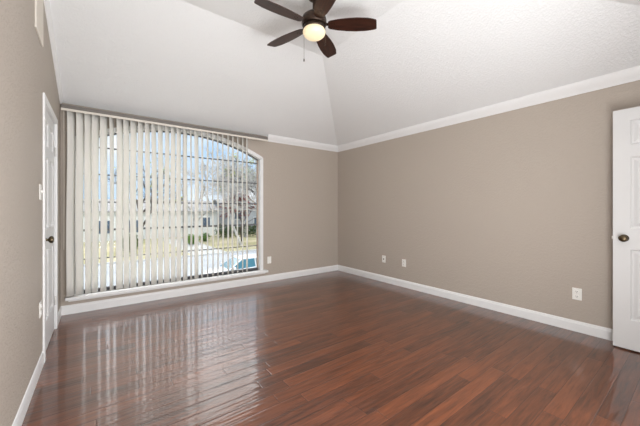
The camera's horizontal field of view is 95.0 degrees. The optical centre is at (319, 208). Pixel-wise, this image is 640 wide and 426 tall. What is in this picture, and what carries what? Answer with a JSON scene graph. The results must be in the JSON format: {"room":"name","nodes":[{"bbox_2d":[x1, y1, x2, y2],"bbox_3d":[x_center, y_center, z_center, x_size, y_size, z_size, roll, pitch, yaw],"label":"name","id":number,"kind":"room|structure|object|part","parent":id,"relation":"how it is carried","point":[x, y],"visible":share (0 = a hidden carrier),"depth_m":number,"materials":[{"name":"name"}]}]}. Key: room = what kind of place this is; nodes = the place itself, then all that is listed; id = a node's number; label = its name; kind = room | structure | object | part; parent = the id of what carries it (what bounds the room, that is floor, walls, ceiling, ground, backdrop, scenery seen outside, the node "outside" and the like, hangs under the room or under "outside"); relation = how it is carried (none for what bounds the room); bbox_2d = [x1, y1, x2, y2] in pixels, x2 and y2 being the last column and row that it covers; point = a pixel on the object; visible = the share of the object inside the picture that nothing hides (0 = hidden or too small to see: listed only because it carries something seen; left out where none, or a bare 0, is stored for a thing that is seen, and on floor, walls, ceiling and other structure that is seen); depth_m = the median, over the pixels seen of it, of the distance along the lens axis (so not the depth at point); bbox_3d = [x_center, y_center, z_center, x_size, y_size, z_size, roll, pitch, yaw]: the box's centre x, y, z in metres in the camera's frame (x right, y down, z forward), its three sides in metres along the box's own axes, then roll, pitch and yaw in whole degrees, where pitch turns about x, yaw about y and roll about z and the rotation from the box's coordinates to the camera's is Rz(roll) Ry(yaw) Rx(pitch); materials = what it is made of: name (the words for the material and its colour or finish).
{"room":"empty bedroom","nodes":[
{"label":"empty bedroom","id":0,"kind":"room"},
{"bbox_2d":[0,0,60,425],"bbox_3d":[-1.520,-0.390,1.297,0.160,3.420,4.900,0,0,-37],"label":"wall","id":1,"kind":"structure","parent":0,"point":[27,71],"depth_m":1.67,"materials":[{"name":"beige paint"}]},
{"bbox_2d":[12,351,43,425],"bbox_3d":[-1.110,1.148,0.892,0.010,0.104,3.439,0,0,-37],"label":"baseboard","id":2,"kind":"structure","parent":1,"relation":"attached to","point":[18,420],"depth_m":1.80,"materials":[{"name":"white paint"}]},
{"bbox_2d":[35,0,42,46],"bbox_3d":[-2.031,-1.430,2.121,0.012,0.380,0.310,0,0,-37],"label":"air vent","id":3,"kind":"object","parent":1,"relation":"in","point":[38,3],"visible":1,"depth_m":2.10,"materials":[{"name":"white metal"}]},
{"bbox_2d":[39,301,41,317],"bbox_3d":[-2.073,0.745,2.176,0.011,0.115,0.072,0,0,-37],"label":"power outlet","id":4,"kind":"object","parent":1,"relation":"attached to","point":[40,303],"visible":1,"depth_m":2.16,"materials":[{"name":"white plastic"}]},
{"bbox_2d":[39,184,42,199],"bbox_3d":[-2.071,-0.125,2.178,0.016,0.115,0.072,0,0,-37],"label":"light switch","id":5,"kind":"object","parent":1,"relation":"attached to","point":[40,185],"visible":1,"depth_m":2.16,"materials":[{"name":"white plastic"}]},
{"bbox_2d":[43,92,57,362],"bbox_3d":[-2.444,0.147,2.598,0.103,2.105,0.880,0,0,-37],"label":"door frame","id":6,"kind":"structure","parent":1,"relation":"attached to","point":[46,105],"depth_m":2.59,"materials":[{"name":"white paint"}]},
{"bbox_2d":[46,110,55,348],"bbox_3d":[-2.410,0.174,2.629,0.098,2.035,0.764,0,0,-37],"label":"door","id":7,"kind":"structure","parent":1,"relation":"in","point":[50,150],"depth_m":2.63,"materials":[{"name":"white paint"}]},
{"bbox_3d":[-2.204,0.250,2.383,0.063,0.062,0.062,0,0,-37],"label":"knob","id":8,"kind":"part","parent":7,"relation":"part of","materials":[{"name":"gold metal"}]},
{"bbox_2d":[43,0,63,103],"bbox_3d":[-1.954,-1.506,2.035,0.032,0.675,3.080,0,0,-37],"label":"trim","id":9,"kind":"structure","parent":1,"relation":"attached to","point":[46,2],"depth_m":2.68,"materials":[{"name":"white paint"}]},
{"bbox_2d":[58,307,61,323],"bbox_3d":[-2.795,1.148,3.138,0.010,0.104,0.393,0,0,-37],"label":"baseboard","id":10,"kind":"structure","parent":1,"relation":"attached to","point":[60,309],"depth_m":3.16,"materials":[{"name":"white paint"}]},
{"bbox_2d":[61,103,337,305],"bbox_3d":[-1.335,-0.115,4.599,4.418,2.870,0.160,0,0,-37],"label":"wall","id":11,"kind":"structure","parent":0,"point":[300,184],"depth_m":5.10,"materials":[{"name":"beige paint"}]},
{"bbox_2d":[65,125,267,301],"bbox_3d":[-1.895,-0.034,4.088,2.505,2.182,0.185,0,0,-37],"label":"window","id":12,"kind":"structure","parent":11,"relation":"in","point":[259,159],"depth_m":4.35,"materials":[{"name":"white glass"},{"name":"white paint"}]},
{"bbox_2d":[61,104,267,296],"bbox_3d":[-1.876,-0.092,4.020,2.518,2.140,0.116,0,0,-37],"label":"vertical blind","id":13,"kind":"object","parent":12,"relation":"attached to","point":[85,174],"visible":1,"depth_m":3.62,"materials":[{"name":"white plastic"}]},
{"bbox_3d":[-1.895,1.026,4.088,2.505,0.062,0.185,0,0,-37],"label":"sill","id":14,"kind":"part","parent":12,"relation":"part of","materials":[{"name":"white paint"}]},
{"bbox_3d":[-1.932,0.978,4.151,2.250,0.034,0.036,0,0,-37],"label":"rail","id":15,"kind":"part","parent":12,"relation":"part of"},
{"bbox_3d":[-1.932,-0.938,4.151,2.290,0.293,0.036,0,0,-37],"label":"arch rail","id":16,"kind":"part","parent":12,"relation":"part of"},
{"bbox_2d":[61,265,337,314],"bbox_3d":[-1.282,1.148,4.528,4.098,0.104,0.016,0,0,-37],"label":"baseboard","id":17,"kind":"structure","parent":11,"relation":"attached to","point":[114,302],"depth_m":4.05,"materials":[{"name":"white paint"}]},
{"bbox_2d":[267,134,337,151],"bbox_3d":[-0.246,-1.171,5.278,1.540,0.106,0.060,0,0,-37],"label":"crown molding","id":18,"kind":"structure","parent":11,"relation":"attached to","point":[271,138],"depth_m":5.20,"materials":[{"name":"white paint"}]},
{"bbox_2d":[22,270,639,425],"bbox_3d":[0.717,1.260,1.863,4.418,0.120,7.000,0,0,-37],"label":"floor","id":19,"kind":"structure","parent":0,"point":[332,348],"depth_m":2.25,"materials":[{"name":"brown wood"}]},
{"bbox_2d":[50,0,639,145],"bbox_3d":[0.142,-1.557,2.644,4.237,0.762,4.934,0,0,-37],"label":"ceiling","id":20,"kind":"structure","parent":0,"point":[208,63],"depth_m":3.03,"materials":[{"name":"white paint"}]},
{"bbox_2d":[254,0,376,60],"bbox_3d":[-0.082,-1.548,2.474,0.996,0.584,1.034,0,0,-37],"label":"ceiling fan","id":21,"kind":"object","parent":20,"relation":"hanging from","point":[314,22],"visible":1,"depth_m":2.46,"materials":[{"name":"brown wood"}]},
{"bbox_3d":[-0.319,-1.569,2.312,0.420,0.006,0.140,0,12,-35],"label":"blade","id":22,"kind":"part","parent":21,"relation":"part of","materials":[{"name":"brown wood"}]},
{"bbox_3d":[-0.311,-1.569,2.698,0.420,0.006,0.140,0,12,37],"label":"blade","id":23,"kind":"part","parent":21,"relation":"part of","materials":[{"name":"brown wood"}]},
{"bbox_3d":[-0.050,-1.492,2.500,0.194,0.071,0.194,0,0,-37],"label":"lamp shade","id":24,"kind":"part","parent":21,"relation":"part of","materials":[{"name":"beige glass"}]},
{"bbox_3d":[0.045,-1.569,2.186,0.140,0.006,0.420,13,-4,-16],"label":"blade","id":25,"kind":"part","parent":21,"relation":"part of","materials":[{"name":"brown wood"}]},
{"bbox_3d":[0.058,-1.569,2.810,0.140,0.006,0.420,-13,-4,19],"label":"blade","id":26,"kind":"part","parent":21,"relation":"part of","materials":[{"name":"brown wood"}]},
{"bbox_3d":[0.278,-1.569,2.494,0.420,0.006,0.140,0,-12,1],"label":"blade","id":27,"kind":"part","parent":21,"relation":"part of","materials":[{"name":"brown wood"}]},
{"bbox_2d":[338,80,639,328],"bbox_3d":[2.468,-0.115,3.076,0.160,2.870,6.840,0,0,-37],"label":"wall","id":28,"kind":"structure","parent":0,"point":[514,207],"depth_m":3.40,"materials":[{"name":"beige paint"}]},
{"bbox_2d":[402,259,405,266],"bbox_3d":[1.290,0.831,4.505,0.011,0.115,0.072,0,0,-37],"label":"power outlet","id":29,"kind":"object","parent":28,"relation":"attached to","point":[403,260],"visible":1,"depth_m":4.50,"materials":[{"name":"white plastic"}]},
{"bbox_2d":[338,265,612,340],"bbox_3d":[1.772,1.148,3.857,0.016,0.104,4.724,0,0,-37],"label":"baseboard","id":30,"kind":"structure","parent":28,"relation":"attached to","point":[577,326],"depth_m":3.42,"materials":[{"name":"white paint"}]},
{"bbox_2d":[338,66,639,151],"bbox_3d":[1.750,-1.171,3.850,0.060,0.106,4.740,0,0,-37],"label":"crown molding","id":31,"kind":"structure","parent":28,"relation":"attached to","point":[632,74],"depth_m":3.25,"materials":[{"name":"white paint"}]},
{"bbox_2d":[572,287,581,300],"bbox_3d":[2.516,0.833,2.870,0.011,0.115,0.072,0,0,-37],"label":"power outlet","id":32,"kind":"object","parent":28,"relation":"attached to","point":[576,292],"visible":1,"depth_m":2.87,"materials":[{"name":"white plastic"}]},
{"bbox_2d":[612,106,639,351],"bbox_3d":[2.799,0.168,2.263,0.161,2.040,0.782,0,0,-37],"label":"door","id":33,"kind":"structure","parent":28,"relation":"in","point":[626,122],"depth_m":2.49,"materials":[{"name":"white paint"}]},
{"bbox_3d":[2.572,0.248,2.484,0.063,0.062,0.062,0,0,-37],"label":"knob","id":34,"kind":"part","parent":33,"relation":"part of","materials":[{"name":"gold metal"}]},
{"label":"outside","id":35,"kind":"structure","parent":0,"visible":0},
{"bbox_2d":[84,251,255,288],"bbox_3d":[-0.420,4.280,25.560,150.000,0.240,13.000,0,0,-37],"label":"street","id":36,"kind":"structure","parent":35,"point":[249,252],"depth_m":21.20,"materials":[{"name":"grey asphalt"}]},
{"bbox_2d":[84,249,255,265],"bbox_3d":[-4.410,4.220,30.880,150.000,0.360,0.300,0,0,-37],"label":"kerb","id":37,"kind":"object","parent":36,"relation":"on","point":[251,249],"depth_m":26.50,"materials":[{"name":"concrete"}]},
{"bbox_2d":[199,253,255,274],"bbox_3d":[-4.392,3.425,16.706,4.460,1.470,2.000,0,0,-37],"label":"car","id":38,"kind":"object","parent":36,"relation":"on","point":[251,257],"visible":0.13,"depth_m":16.16,"materials":[{"name":"white paint"}]},
{"bbox_3d":[-4.064,2.725,16.952,1.560,0.070,1.280,0,0,-37],"label":"roof panel","id":39,"kind":"part","parent":38,"relation":"part of","materials":[{"name":"white paint"}]},
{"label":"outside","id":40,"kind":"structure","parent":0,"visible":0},
{"bbox_2d":[163,238,225,254],"bbox_3d":[-15.010,4.125,33.430,3.100,0.150,16.500,0,0,-37],"label":"driveway","id":41,"kind":"structure","parent":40,"point":[199,243],"depth_m":30.82,"materials":[{"name":"concrete"}]},
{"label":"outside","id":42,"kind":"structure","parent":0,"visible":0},
{"bbox_2d":[83,232,255,263],"bbox_3d":[-30.250,4.235,82.000,170.000,0.330,112.500,0,0,-37],"label":"yard","id":43,"kind":"structure","parent":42,"point":[251,239],"depth_m":33.59,"materials":[{"name":"green plant"}]},
{"bbox_2d":[129,234,137,251],"bbox_3d":[-18.050,3.245,27.724,2.002,1.815,2.019,0,0,16],"label":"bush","id":44,"kind":"object","parent":43,"relation":"on","point":[129,234],"visible":0.09,"depth_m":27.76,"materials":[{"name":"green plant"}]},
{"bbox_2d":[107,162,182,226],"bbox_3d":[-17.467,-0.397,31.379,7.093,9.116,8.834,0,0,-8],"label":"tree","id":45,"kind":"object","parent":43,"relation":"on","point":[144,222],"visible":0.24,"depth_m":30.28,"materials":[{"name":"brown plant"}]},
{"bbox_2d":[83,199,220,241],"bbox_3d":[-25.800,1.350,44.400,17.800,5.500,11.000,0,0,-37],"label":"house","id":46,"kind":"structure","parent":43,"relation":"on","point":[108,200],"depth_m":41.89,"materials":[{"name":"white"}]},
{"bbox_3d":[-27.358,2.300,36.894,1.500,1.600,0.040,0,0,-37],"label":"pane","id":47,"kind":"part","parent":46,"relation":"part of","materials":[{"name":"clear glass"}]},
{"bbox_3d":[-24.598,2.300,38.964,1.400,1.600,0.040,0,0,-37],"label":"pane","id":48,"kind":"part","parent":46,"relation":"part of","materials":[{"name":"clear glass"}]},
{"bbox_3d":[-21.238,2.850,41.484,3.000,2.300,0.040,0,0,-37],"label":"door panel","id":49,"kind":"part","parent":46,"relation":"part of","materials":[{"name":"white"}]},
{"bbox_3d":[-17.238,1.900,44.484,1.000,1.200,0.040,0,0,-37],"label":"pane","id":50,"kind":"part","parent":46,"relation":"part of","materials":[{"name":"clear glass"}]},
{"bbox_2d":[188,234,199,244],"bbox_3d":[-14.662,3.490,33.539,1.612,1.326,1.691,0,0,-37],"label":"bush","id":51,"kind":"object","parent":43,"relation":"on","point":[188,234],"visible":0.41,"depth_m":33.22,"materials":[{"name":"green plant"}]},
{"bbox_2d":[150,149,245,241],"bbox_3d":[-15.005,-1.872,36.853,11.849,12.074,10.162,0,0,-22],"label":"tree","id":52,"kind":"object","parent":43,"relation":"on","point":[219,156],"visible":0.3,"depth_m":35.87,"materials":[{"name":"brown plant"}]},
{"bbox_2d":[199,233,210,240],"bbox_3d":[-14.640,3.544,37.153,1.331,1.220,1.462,0,0,29],"label":"bush","id":53,"kind":"object","parent":43,"relation":"on","point":[204,234],"visible":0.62,"depth_m":36.93,"materials":[{"name":"green plant"}]},
{"bbox_2d":[181,146,255,245],"bbox_3d":[-11.008,-1.310,34.349,6.166,11.022,11.586,0,0,33],"label":"tree","id":54,"kind":"object","parent":43,"relation":"on","point":[225,164],"visible":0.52,"depth_m":33.33,"materials":[{"name":"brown plant"}]},
{"bbox_2d":[208,145,254,236],"bbox_3d":[-12.509,-3.289,45.070,9.211,14.916,10.606,0,0,-15],"label":"tree","id":55,"kind":"object","parent":43,"relation":"on","point":[214,145],"visible":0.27,"depth_m":44.30,"materials":[{"name":"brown plant"}]},
{"bbox_2d":[213,199,255,230],"bbox_3d":[-13.600,1.150,57.300,13.800,5.900,11.000,0,0,-37],"label":"house","id":56,"kind":"structure","parent":43,"relation":"on","point":[252,215],"depth_m":51.78,"materials":[{"name":"grey"}]},
{"bbox_2d":[214,223,255,237],"bbox_3d":[-10.029,3.173,44.271,11.877,2.286,2.706,0,0,-37],"label":"hedge","id":57,"kind":"object","parent":43,"relation":"on","point":[254,226],"visible":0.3,"depth_m":42.28,"materials":[{"name":"green plant"}]},
{"bbox_2d":[216,155,254,202],"bbox_3d":[-8.679,-2.779,44.328,14.571,13.910,7.101,0,0,-37],"label":"tree","id":58,"kind":"object","parent":43,"relation":"on","point":[229,155],"visible":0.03,"depth_m":42.91,"materials":[{"name":"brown plant"}]},
{"bbox_2d":[216,154,255,215],"bbox_3d":[-8.209,-0.990,32.469,6.623,10.293,7.726,0,0,22],"label":"tree","id":59,"kind":"object","parent":43,"relation":"on","point":[254,177],"visible":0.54,"depth_m":31.45,"materials":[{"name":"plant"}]},
{"bbox_2d":[216,153,255,194],"bbox_3d":[-6.098,-2.044,37.569,9.133,12.401,13.716,0,0,38],"label":"tree","id":60,"kind":"object","parent":43,"relation":"on","point":[251,190],"visible":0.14,"depth_m":35.40,"materials":[{"name":"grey plant"}]},
{"bbox_2d":[219,191,255,240],"bbox_3d":[-9.521,0.931,36.575,5.885,6.486,6.436,0,0,-37],"label":"tree","id":61,"kind":"object","parent":43,"relation":"on","point":[240,199],"visible":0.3,"depth_m":36.23,"materials":[{"name":"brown plant"}]},
{"bbox_2d":[234,158,255,208],"bbox_3d":[-3.417,-1.714,34.459,12.589,11.767,8.396,0,0,24],"label":"tree","id":62,"kind":"object","parent":43,"relation":"on","point":[250,158],"visible":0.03,"depth_m":34.66,"materials":[{"name":"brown plant"}]}
]}

